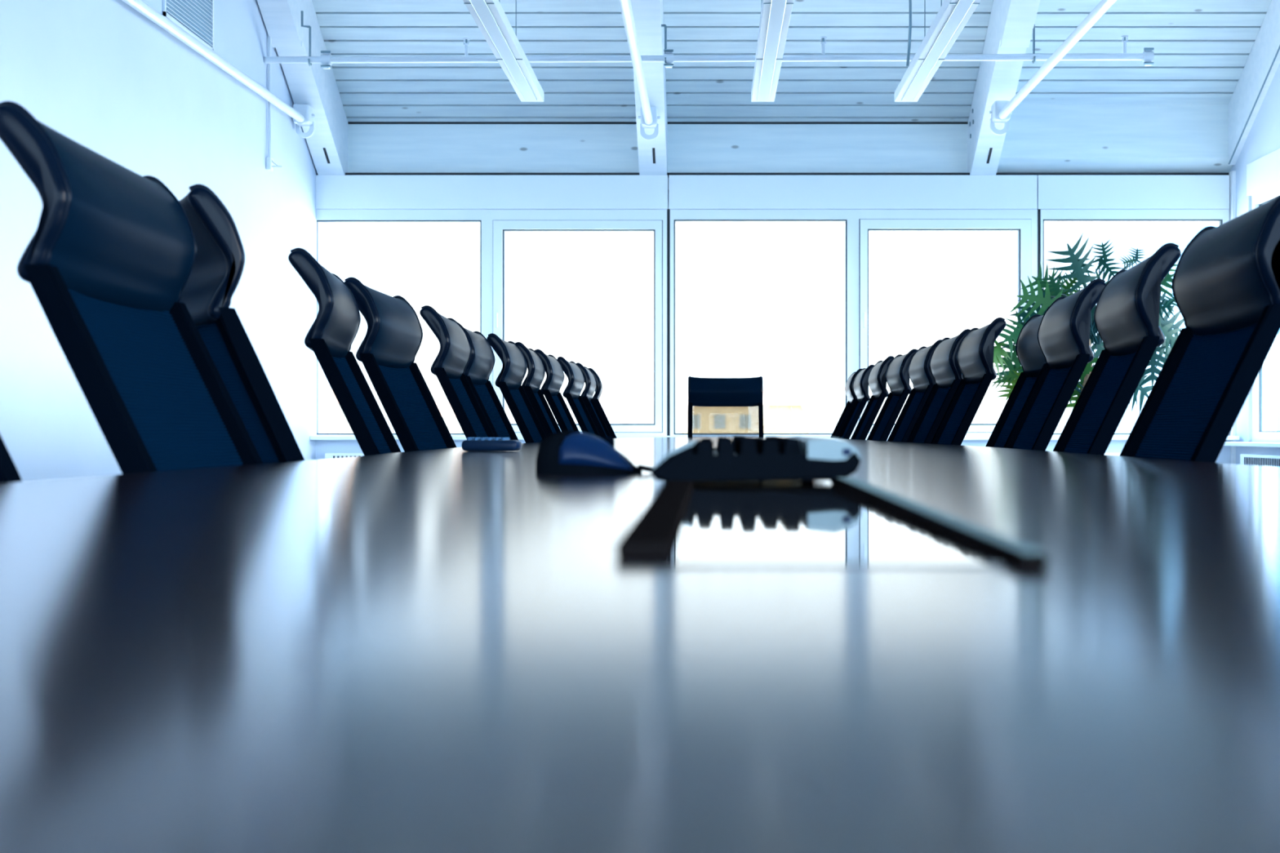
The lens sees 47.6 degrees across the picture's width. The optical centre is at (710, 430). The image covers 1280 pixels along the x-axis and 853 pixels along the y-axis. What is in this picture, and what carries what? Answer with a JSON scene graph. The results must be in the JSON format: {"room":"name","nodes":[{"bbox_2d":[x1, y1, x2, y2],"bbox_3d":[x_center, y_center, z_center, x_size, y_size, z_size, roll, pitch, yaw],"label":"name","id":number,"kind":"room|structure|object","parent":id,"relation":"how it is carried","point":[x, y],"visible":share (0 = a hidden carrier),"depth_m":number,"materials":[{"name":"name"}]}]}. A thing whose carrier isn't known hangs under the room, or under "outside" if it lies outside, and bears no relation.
{"room":"conference room","nodes":[
{"label":"conference room","id":0,"kind":"room"},
{"bbox_2d":[0,0,330,481],"bbox_3d":[-2.960,-3.118,3.450,0.250,7.796,14.700,0,0,0],"label":"wall","id":1,"kind":"structure","parent":0,"point":[103,75],"depth_m":7.29,"materials":[{"name":"white paint"}]},
{"bbox_2d":[162,0,213,51],"bbox_3d":[-2.826,-2.400,7.860,0.017,0.500,0.740,0,0,0],"label":"air vent","id":2,"kind":"object","parent":1,"relation":"in","point":[195,17],"visible":0.91,"depth_m":7.94,"materials":[{"name":"white metal"}]},
{"bbox_2d":[121,0,315,137],"bbox_3d":[-2.762,-2.038,3.645,0.150,0.333,12.490,0,0,0],"label":"rod","id":3,"kind":"object","parent":1,"relation":"attached to","point":[303,115],"visible":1,"depth_m":8.27,"materials":[{"name":"white paint"}]},
{"bbox_2d":[266,33,282,171],"bbox_3d":[-2.791,-2.118,9.262,0.086,0.905,0.064,0,0,0],"label":"conduit","id":4,"kind":"object","parent":1,"relation":"attached to","point":[269,161],"visible":0.97,"depth_m":9.25,"materials":[{"name":"white metal"}]},
{"bbox_2d":[266,156,273,171],"bbox_3d":[-2.820,-1.705,9.260,0.029,0.080,0.060,0,0,0],"label":"socket","id":5,"kind":"object","parent":4,"relation":"attached to","point":[269,161],"depth_m":9.23,"materials":[{"name":"white paint"}]},
{"bbox_2d":[324,221,1217,226],"bbox_3d":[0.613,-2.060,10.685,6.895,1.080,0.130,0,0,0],"label":"trim","id":6,"kind":"structure","parent":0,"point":[1046,223],"depth_m":10.66,"materials":[{"name":"white paint"}]},
{"bbox_2d":[315,175,1229,209],"bbox_3d":[0.415,-1.714,10.539,6.626,0.242,0.283,0,0,0],"label":"header panel","id":7,"kind":"object","parent":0,"point":[332,192],"visible":0.95,"depth_m":10.40,"materials":[{"name":"white paint"}]},
{"bbox_2d":[316,172,1229,177],"bbox_3d":[0.463,-1.848,10.465,6.595,0.022,0.070,0,0,0],"label":"joint","id":8,"kind":"object","parent":7,"relation":"attached to","point":[346,173],"visible":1,"depth_m":10.43,"materials":[{"name":"black"}]},
{"bbox_2d":[315,440,1230,463],"bbox_3d":[0.613,0.412,10.550,6.895,0.735,0.300,0,0,0],"label":"wall","id":9,"kind":"structure","parent":0,"point":[322,446],"depth_m":10.40,"materials":[{"name":"white paint"}]},
{"bbox_2d":[315,208,486,435],"bbox_3d":[-2.233,-0.773,10.460,1.249,1.636,0.100,0,0,0],"label":"window","id":10,"kind":"structure","parent":9,"relation":"in","point":[322,215],"depth_m":10.41,"materials":[{"name":"white paint"}]},
{"bbox_2d":[486,208,666,435],"bbox_3d":[-0.961,-0.773,10.425,1.296,1.636,0.170,0,0,0],"label":"window","id":11,"kind":"structure","parent":9,"relation":"in","point":[499,221],"depth_m":10.41,"materials":[{"name":"white paint"}]},
{"bbox_2d":[666,208,670,435],"bbox_3d":[-0.302,-0.776,10.460,0.022,1.642,0.080,0,0,0],"label":"joint","id":12,"kind":"object","parent":9,"relation":"attached to","point":[668,210],"visible":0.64,"depth_m":10.42,"materials":[{"name":"black"}]},
{"bbox_2d":[670,208,853,435],"bbox_3d":[0.368,-0.773,10.460,1.320,1.636,0.100,0,0,0],"label":"window","id":13,"kind":"structure","parent":9,"relation":"in","point":[846,215],"depth_m":10.41,"materials":[{"name":"white paint"}]},
{"bbox_2d":[310,435,1239,439],"bbox_3d":[0.454,0.053,10.319,6.573,0.030,0.178,0,0,0],"label":"sill","id":14,"kind":"structure","parent":9,"relation":"attached to","point":[312,437],"depth_m":10.23,"materials":[{"name":"white paint"}]},
{"bbox_2d":[853,208,1037,435],"bbox_3d":[1.690,-0.773,10.425,1.324,1.636,0.170,0,0,0],"label":"window","id":15,"kind":"structure","parent":9,"relation":"in","point":[1024,221],"depth_m":10.41,"materials":[{"name":"white paint"}]},
{"bbox_2d":[1037,208,1039,277],"bbox_3d":[2.364,-0.776,10.460,0.022,1.642,0.080,0,0,0],"label":"joint","id":16,"kind":"object","parent":9,"relation":"attached to","point":[1038,210],"visible":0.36,"depth_m":10.42,"materials":[{"name":"black"}]},
{"bbox_2d":[1040,208,1229,435],"bbox_3d":[3.053,-0.773,10.460,1.355,1.636,0.100,0,0,0],"label":"window","id":17,"kind":"structure","parent":9,"relation":"in","point":[1221,215],"depth_m":10.41,"materials":[{"name":"white paint"}]},
{"bbox_2d":[311,0,1271,121],"bbox_3d":[0.562,-4.455,3.437,6.895,4.556,14.296,0,0,0],"label":"ceiling","id":18,"kind":"structure","parent":0,"point":[1202,48],"depth_m":9.98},
{"bbox_2d":[257,0,348,175],"bbox_3d":[-2.727,-4.234,3.540,0.189,4.953,14.040,0,0,0],"label":"roof beam","id":19,"kind":"structure","parent":18,"relation":"attached to","point":[314,86],"depth_m":9.71,"materials":[{"name":"white paint"}]},
{"bbox_2d":[348,124,639,172],"bbox_3d":[-1.667,-2.025,10.570,2.335,0.551,0.100,0,0,0],"label":"wall panel","id":20,"kind":"object","parent":19,"relation":"attached to","point":[372,148],"visible":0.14,"depth_m":10.52,"materials":[{"name":"white paint"}]},
{"bbox_2d":[462,0,544,102],"bbox_3d":[-1.106,-3.862,6.400,0.144,3.648,5.200,0,0,0],"label":"lamp","id":21,"kind":"object","parent":18,"relation":"hanging from","point":[489,15],"visible":1,"depth_m":7.73,"materials":[{"name":"white metal"}]},
{"bbox_2d":[630,0,667,175],"bbox_3d":[-0.411,-4.234,3.540,0.197,4.953,14.040,0,0,0],"label":"roof beam","id":22,"kind":"structure","parent":18,"relation":"attached to","point":[648,15],"depth_m":9.67,"materials":[{"name":"white"}]},
{"bbox_2d":[618,0,660,140],"bbox_3d":[-0.418,-2.095,3.620,0.150,0.210,12.640,0,0,0],"label":"rod","id":23,"kind":"object","parent":22,"relation":"attached to","point":[648,117],"visible":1,"depth_m":8.48,"materials":[{"name":"white paint"}]},
{"bbox_2d":[667,124,967,172],"bbox_3d":[0.780,-2.025,10.570,2.200,0.551,0.100,0,0,0],"label":"wall panel","id":24,"kind":"object","parent":22,"relation":"attached to","point":[691,148],"visible":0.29,"depth_m":10.52,"materials":[{"name":"white paint"}]},
{"bbox_2d":[347,121,968,124],"bbox_3d":[-0.398,-2.239,10.527,4.875,0.022,0.026,0,0,0],"label":"joint","id":25,"kind":"object","parent":18,"relation":"attached to","point":[348,122],"depth_m":10.51,"materials":[{"name":"black"}]},
{"bbox_2d":[751,0,793,102],"bbox_3d":[0.325,-3.862,6.400,0.144,3.648,5.200,0,0,0],"label":"lamp","id":26,"kind":"object","parent":18,"relation":"hanging from","point":[775,15],"visible":1,"depth_m":7.71,"materials":[{"name":"white metal"}]},
{"bbox_2d":[757,0,786,100],"bbox_3d":[0.325,-2.042,6.385,0.066,0.008,5.110,0,0,0],"label":"diffuser","id":27,"kind":"object","parent":26,"relation":"attached to","point":[774,26],"depth_m":7.71,"materials":[{"name":"white plastic"}]},
{"bbox_2d":[894,0,981,102],"bbox_3d":[1.198,-3.862,6.400,0.179,3.648,5.200,0,0,0],"label":"lamp","id":28,"kind":"object","parent":18,"relation":"hanging from","point":[953,15],"visible":1,"depth_m":7.81,"materials":[{"name":"white metal"}]},
{"bbox_2d":[967,0,1039,175],"bbox_3d":[1.958,-4.234,3.540,0.189,4.953,14.040,0,0,0],"label":"roof beam","id":29,"kind":"structure","parent":18,"relation":"attached to","point":[1011,23],"depth_m":9.68,"materials":[{"name":"white metal"}]},
{"bbox_2d":[263,10,1154,69],"bbox_3d":[-0.011,-2.484,9.200,5.643,0.367,0.071,0,0,0],"label":"pipe","id":30,"kind":"object","parent":29,"relation":"attached to","point":[326,60],"visible":1,"depth_m":9.18,"materials":[{"name":"white metal"}]},
{"bbox_2d":[988,0,1116,135],"bbox_3d":[1.945,-2.095,3.585,0.150,0.210,12.370,0,0,0],"label":"rod","id":31,"kind":"object","parent":29,"relation":"attached to","point":[1001,111],"visible":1,"depth_m":8.39,"materials":[{"name":"white paint"}]},
{"bbox_2d":[996,104,1232,172],"bbox_3d":[2.900,-2.135,10.485,1.720,0.570,0.230,0,0,0],"label":"wall panel","id":32,"kind":"object","parent":29,"relation":"attached to","point":[1039,138],"visible":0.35,"depth_m":10.37,"materials":[{"name":"white paint"}]},
{"bbox_2d":[1227,0,1279,164],"bbox_3d":[3.783,-4.309,6.920,0.154,4.813,6.920,0,0,0],"label":"roof beam","id":33,"kind":"structure","parent":18,"relation":"attached to","point":[1263,61],"depth_m":9.88,"materials":[{"name":"white paint"}]},
{"bbox_2d":[1230,63,1279,464],"bbox_3d":[3.860,-3.118,3.360,0.200,7.796,14.520,0,0,0],"label":"wall","id":34,"kind":"structure","parent":0,"point":[1263,139],"depth_m":10.12,"materials":[{"name":"white paint"}]},
{"bbox_2d":[1229,170,1235,464],"bbox_3d":[3.765,-0.540,10.480,0.059,2.640,0.240,0,0,0],"label":"trim","id":35,"kind":"structure","parent":34,"relation":"attached to","point":[1232,174],"depth_m":10.36,"materials":[{"name":"white paint"}]},
{"bbox_2d":[1223,441,1279,447],"bbox_3d":[3.690,0.094,3.355,0.180,0.028,13.710,0,0,0],"label":"sill","id":36,"kind":"structure","parent":34,"relation":"attached to","point":[1227,443],"depth_m":9.62,"materials":[{"name":"white paint"}]},
{"bbox_2d":[1246,148,1279,195],"bbox_3d":[3.834,-1.750,3.360,0.172,0.218,13.520,0,0,0],"label":"lintel","id":37,"kind":"object","parent":34,"relation":"attached to","point":[1263,173],"visible":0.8,"depth_m":9.81,"materials":[{"name":"white paint"}]},
{"bbox_2d":[1251,183,1279,442],"bbox_3d":[3.820,-0.780,8.935,0.080,1.720,2.370,0,0,0],"label":"window","id":38,"kind":"structure","parent":34,"relation":"in","point":[1259,433],"depth_m":10.04,"materials":[{"name":"white paint"}]},
{"bbox_3d":[0.513,0.840,3.500,7.295,0.120,14.800,0,0,0],"label":"floor","id":39,"kind":"structure","parent":0,"visible":0},
{"bbox_2d":[0,434,22,483],"bbox_3d":[-0.492,0.222,1.090,0.598,1.115,0.455,0,0,0],"label":"chair","id":40,"kind":"object","parent":39,"relation":"on","point":[9,473],"visible":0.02,"depth_m":1.30,"materials":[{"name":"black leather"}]},
{"bbox_2d":[0,100,262,474],"bbox_3d":[-0.445,0.222,1.701,0.598,1.115,0.455,0,0,-3],"label":"chair","id":41,"kind":"object","parent":39,"relation":"on","point":[108,260],"visible":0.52,"depth_m":1.62,"materials":[{"name":"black leather"}]},
{"bbox_2d":[178,183,304,463],"bbox_3d":[-0.616,0.222,2.311,0.598,1.115,0.455,0,0,-40],"label":"chair","id":42,"kind":"object","parent":39,"relation":"on","point":[216,273],"visible":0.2,"depth_m":2.01,"materials":[{"name":"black leather"}]},
{"bbox_2d":[288,247,400,456],"bbox_3d":[-0.502,0.222,2.898,0.598,1.115,0.455,0,0,-7],"label":"chair","id":43,"kind":"object","parent":39,"relation":"on","point":[334,330],"visible":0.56,"depth_m":2.69,"materials":[{"name":"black leather"}]},
{"bbox_2d":[344,276,456,451],"bbox_3d":[-0.498,0.222,3.366,0.598,1.115,0.455,0,0,1],"label":"chair","id":44,"kind":"object","parent":39,"relation":"on","point":[392,341],"visible":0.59,"depth_m":3.32,"materials":[{"name":"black leather"}]},
{"bbox_2d":[419,305,495,438],"bbox_3d":[-0.486,0.222,4.096,0.598,1.115,0.455,0,0,-2],"label":"chair","id":45,"kind":"object","parent":39,"relation":"on","point":[451,360],"visible":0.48,"depth_m":3.96,"materials":[{"name":"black leather"}]},
{"bbox_2d":[457,322,518,439],"bbox_3d":[-0.506,0.222,4.661,0.598,1.115,0.455,0,0,0],"label":"chair","id":46,"kind":"object","parent":39,"relation":"on","point":[479,366],"visible":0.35,"depth_m":4.69,"materials":[{"name":"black leather"}]},
{"bbox_2d":[486,333,546,443],"bbox_3d":[-0.469,0.222,5.195,0.598,1.115,0.455,0,0,0],"label":"chair","id":47,"kind":"object","parent":39,"relation":"on","point":[511,376],"visible":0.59,"depth_m":5.10,"materials":[{"name":"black leather"}]},
{"bbox_2d":[515,342,560,436],"bbox_3d":[-0.450,0.222,5.689,0.598,1.115,0.455,0,0,-2],"label":"chair","id":48,"kind":"object","parent":39,"relation":"on","point":[531,384],"visible":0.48,"depth_m":5.50,"materials":[{"name":"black leather"}]},
{"bbox_2d":[533,349,578,431],"bbox_3d":[-0.427,0.222,6.161,0.598,1.115,0.455,0,0,0],"label":"chair","id":49,"kind":"object","parent":39,"relation":"on","point":[553,384],"visible":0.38,"depth_m":6.03,"materials":[{"name":"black leather"}]},
{"bbox_2d":[557,356,600,437],"bbox_3d":[-0.393,0.222,6.754,0.598,1.115,0.455,0,0,1],"label":"chair","id":50,"kind":"object","parent":39,"relation":"on","point":[574,388],"visible":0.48,"depth_m":6.63,"materials":[{"name":"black leather"}]},
{"bbox_2d":[576,362,611,437],"bbox_3d":[-0.375,0.222,7.355,0.598,1.115,0.455,0,0,-1],"label":"chair","id":51,"kind":"object","parent":39,"relation":"on","point":[588,391],"visible":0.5,"depth_m":7.13,"materials":[{"name":"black leather"}]},
{"bbox_2d":[588,368,617,438],"bbox_3d":[-0.377,0.222,7.949,0.598,1.115,0.455,0,0,-4],"label":"chair","id":52,"kind":"object","parent":39,"relation":"on","point":[598,390],"visible":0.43,"depth_m":7.71,"materials":[{"name":"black leather"}]},
{"bbox_2d":[0,437,1279,852],"bbox_3d":[0.042,0.410,3.900,1.267,0.740,9.300,0,0,0],"label":"conference table","id":53,"kind":"object","parent":39,"relation":"on","point":[446,650],"visible":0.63,"depth_m":0.24,"materials":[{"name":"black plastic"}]},
{"bbox_2d":[461,437,521,451],"bbox_3d":[-0.416,0.026,2.750,0.109,0.026,0.044,0,0,8],"label":"remote control","id":54,"kind":"object","parent":53,"relation":"on","point":[484,444],"visible":1,"depth_m":2.73,"materials":[{"name":"blue plastic"}]},
{"bbox_2d":[535,431,653,474],"bbox_3d":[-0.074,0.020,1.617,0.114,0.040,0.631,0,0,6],"label":"computer mouse","id":55,"kind":"object","parent":53,"relation":"on","point":[562,452],"visible":0.86,"depth_m":1.31,"materials":[{"name":"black plastic"}]},
{"bbox_2d":[650,435,862,484],"bbox_3d":[0.032,0.022,1.234,0.149,0.034,0.433,0,0,0],"label":"keyboard","id":56,"kind":"object","parent":53,"relation":"on","point":[742,458],"visible":0.94,"depth_m":1.02,"materials":[{"name":"black plastic"}]},
{"bbox_2d":[615,477,1048,568],"bbox_3d":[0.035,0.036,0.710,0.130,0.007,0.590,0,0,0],"label":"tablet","id":57,"kind":"object","parent":53,"relation":"on","point":[722,526],"visible":1,"depth_m":0.55,"materials":[{"name":"black plastic"}]},
{"bbox_2d":[324,453,1120,458],"bbox_3d":[0.362,0.470,10.328,6.195,0.620,0.141,0,0,0],"label":"heater","id":58,"kind":"object","parent":39,"relation":"on","point":[327,455],"visible":0.06,"depth_m":10.26,"materials":[{"name":"white paint"}]},
{"bbox_2d":[687,375,763,437],"bbox_3d":[0.091,0.222,8.537,0.455,1.115,0.598,0,0,0],"label":"chair","id":59,"kind":"object","parent":39,"relation":"on","point":[702,392],"visible":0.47,"depth_m":8.76,"materials":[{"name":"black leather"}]},
{"bbox_2d":[830,368,862,438],"bbox_3d":[0.539,0.222,8.035,0.598,1.115,0.455,0,0,2],"label":"chair","id":60,"kind":"object","parent":39,"relation":"on","point":[849,390],"visible":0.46,"depth_m":7.86,"materials":[{"name":"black leather"}]},
{"bbox_2d":[837,364,874,439],"bbox_3d":[0.542,0.222,7.552,0.598,1.115,0.455,0,0,1],"label":"chair","id":61,"kind":"object","parent":39,"relation":"on","point":[860,384],"visible":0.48,"depth_m":7.33,"materials":[{"name":"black leather"}]},
{"bbox_2d":[850,355,894,439],"bbox_3d":[0.531,0.222,6.702,0.598,1.115,0.455,0,0,1],"label":"chair","id":62,"kind":"object","parent":39,"relation":"on","point":[877,380],"visible":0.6,"depth_m":6.52,"materials":[{"name":"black leather"}]},
{"bbox_2d":[866,348,917,440],"bbox_3d":[0.553,0.222,6.139,0.598,1.115,0.455,0,0,-1],"label":"chair","id":63,"kind":"object","parent":39,"relation":"on","point":[897,377],"visible":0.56,"depth_m":6.06,"materials":[{"name":"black leather"}]},
{"bbox_2d":[887,339,942,442],"bbox_3d":[0.567,0.222,5.540,0.598,1.115,0.455,0,0,0],"label":"chair","id":64,"kind":"object","parent":39,"relation":"on","point":[920,374],"visible":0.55,"depth_m":5.54,"materials":[{"name":"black leather"}]},
{"bbox_2d":[906,328,970,443],"bbox_3d":[0.569,0.222,4.991,0.598,1.115,0.455,0,0,0],"label":"chair","id":65,"kind":"object","parent":39,"relation":"on","point":[947,375],"visible":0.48,"depth_m":4.97,"materials":[{"name":"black leather"}]},
{"bbox_2d":[930,317,1006,444],"bbox_3d":[0.579,0.222,4.502,0.598,1.115,0.455,0,0,1],"label":"chair","id":66,"kind":"object","parent":39,"relation":"on","point":[975,354],"visible":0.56,"depth_m":4.42,"materials":[{"name":"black leather"}]},
{"bbox_2d":[985,314,1046,448],"bbox_3d":[0.657,0.222,3.951,0.598,1.115,0.455,0,0,1],"label":"chair","id":67,"kind":"object","parent":39,"relation":"on","point":[1030,356],"visible":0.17,"depth_m":4.08,"materials":[{"name":"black leather"}]},
{"bbox_2d":[1003,278,1106,450],"bbox_3d":[0.587,0.222,3.420,0.598,1.115,0.455,0,0,3],"label":"chair","id":68,"kind":"object","parent":39,"relation":"on","point":[1064,329],"visible":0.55,"depth_m":3.34,"materials":[{"name":"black leather"}]},
{"bbox_2d":[990,232,1183,413],"bbox_3d":[2.424,-0.249,9.550,1.632,2.057,0.552,0,0,-6],"label":"potted plant","id":69,"kind":"object","parent":39,"relation":"on","point":[1044,298],"visible":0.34,"depth_m":9.46,"materials":[{"name":"green plant"}]},
{"bbox_2d":[1053,242,1181,454],"bbox_3d":[0.560,0.222,2.821,0.598,1.115,0.455,0,0,5],"label":"chair","id":70,"kind":"object","parent":39,"relation":"on","point":[1126,312],"visible":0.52,"depth_m":2.71,"materials":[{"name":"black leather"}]},
{"bbox_2d":[1119,195,1279,462],"bbox_3d":[0.525,0.222,2.171,0.598,1.115,0.455,0,0,3],"label":"chair","id":71,"kind":"object","parent":39,"relation":"on","point":[1225,283],"visible":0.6,"depth_m":2.11,"materials":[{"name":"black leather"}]},
{"bbox_2d":[1240,453,1279,466],"bbox_3d":[3.688,0.470,5.200,0.141,0.620,9.400,0,0,0],"label":"heater","id":72,"kind":"object","parent":39,"relation":"on","point":[1260,460],"visible":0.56,"depth_m":9.53,"materials":[{"name":"white paint"}]},
{"bbox_2d":[1244,457,1279,466],"bbox_3d":[3.619,0.210,5.187,0.005,0.060,9.254,0,0,0],"label":"grille","id":73,"kind":"object","parent":72,"relation":"attached to","point":[1260,461],"depth_m":9.47,"materials":[{"name":"white metal"}]},
{"label":"outside","id":74,"kind":"structure","parent":0,"visible":0},
{"bbox_3d":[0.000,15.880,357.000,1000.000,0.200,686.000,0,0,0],"label":"terrain","id":75,"kind":"structure","parent":74,"visible":0},
{"bbox_2d":[677,391,813,433],"bbox_3d":[3.600,5.780,154.500,14.000,20.000,10.000,0,0,0],"label":"apartment building","id":76,"kind":"structure","parent":75,"relation":"on","point":[784,411],"depth_m":150.01,"materials":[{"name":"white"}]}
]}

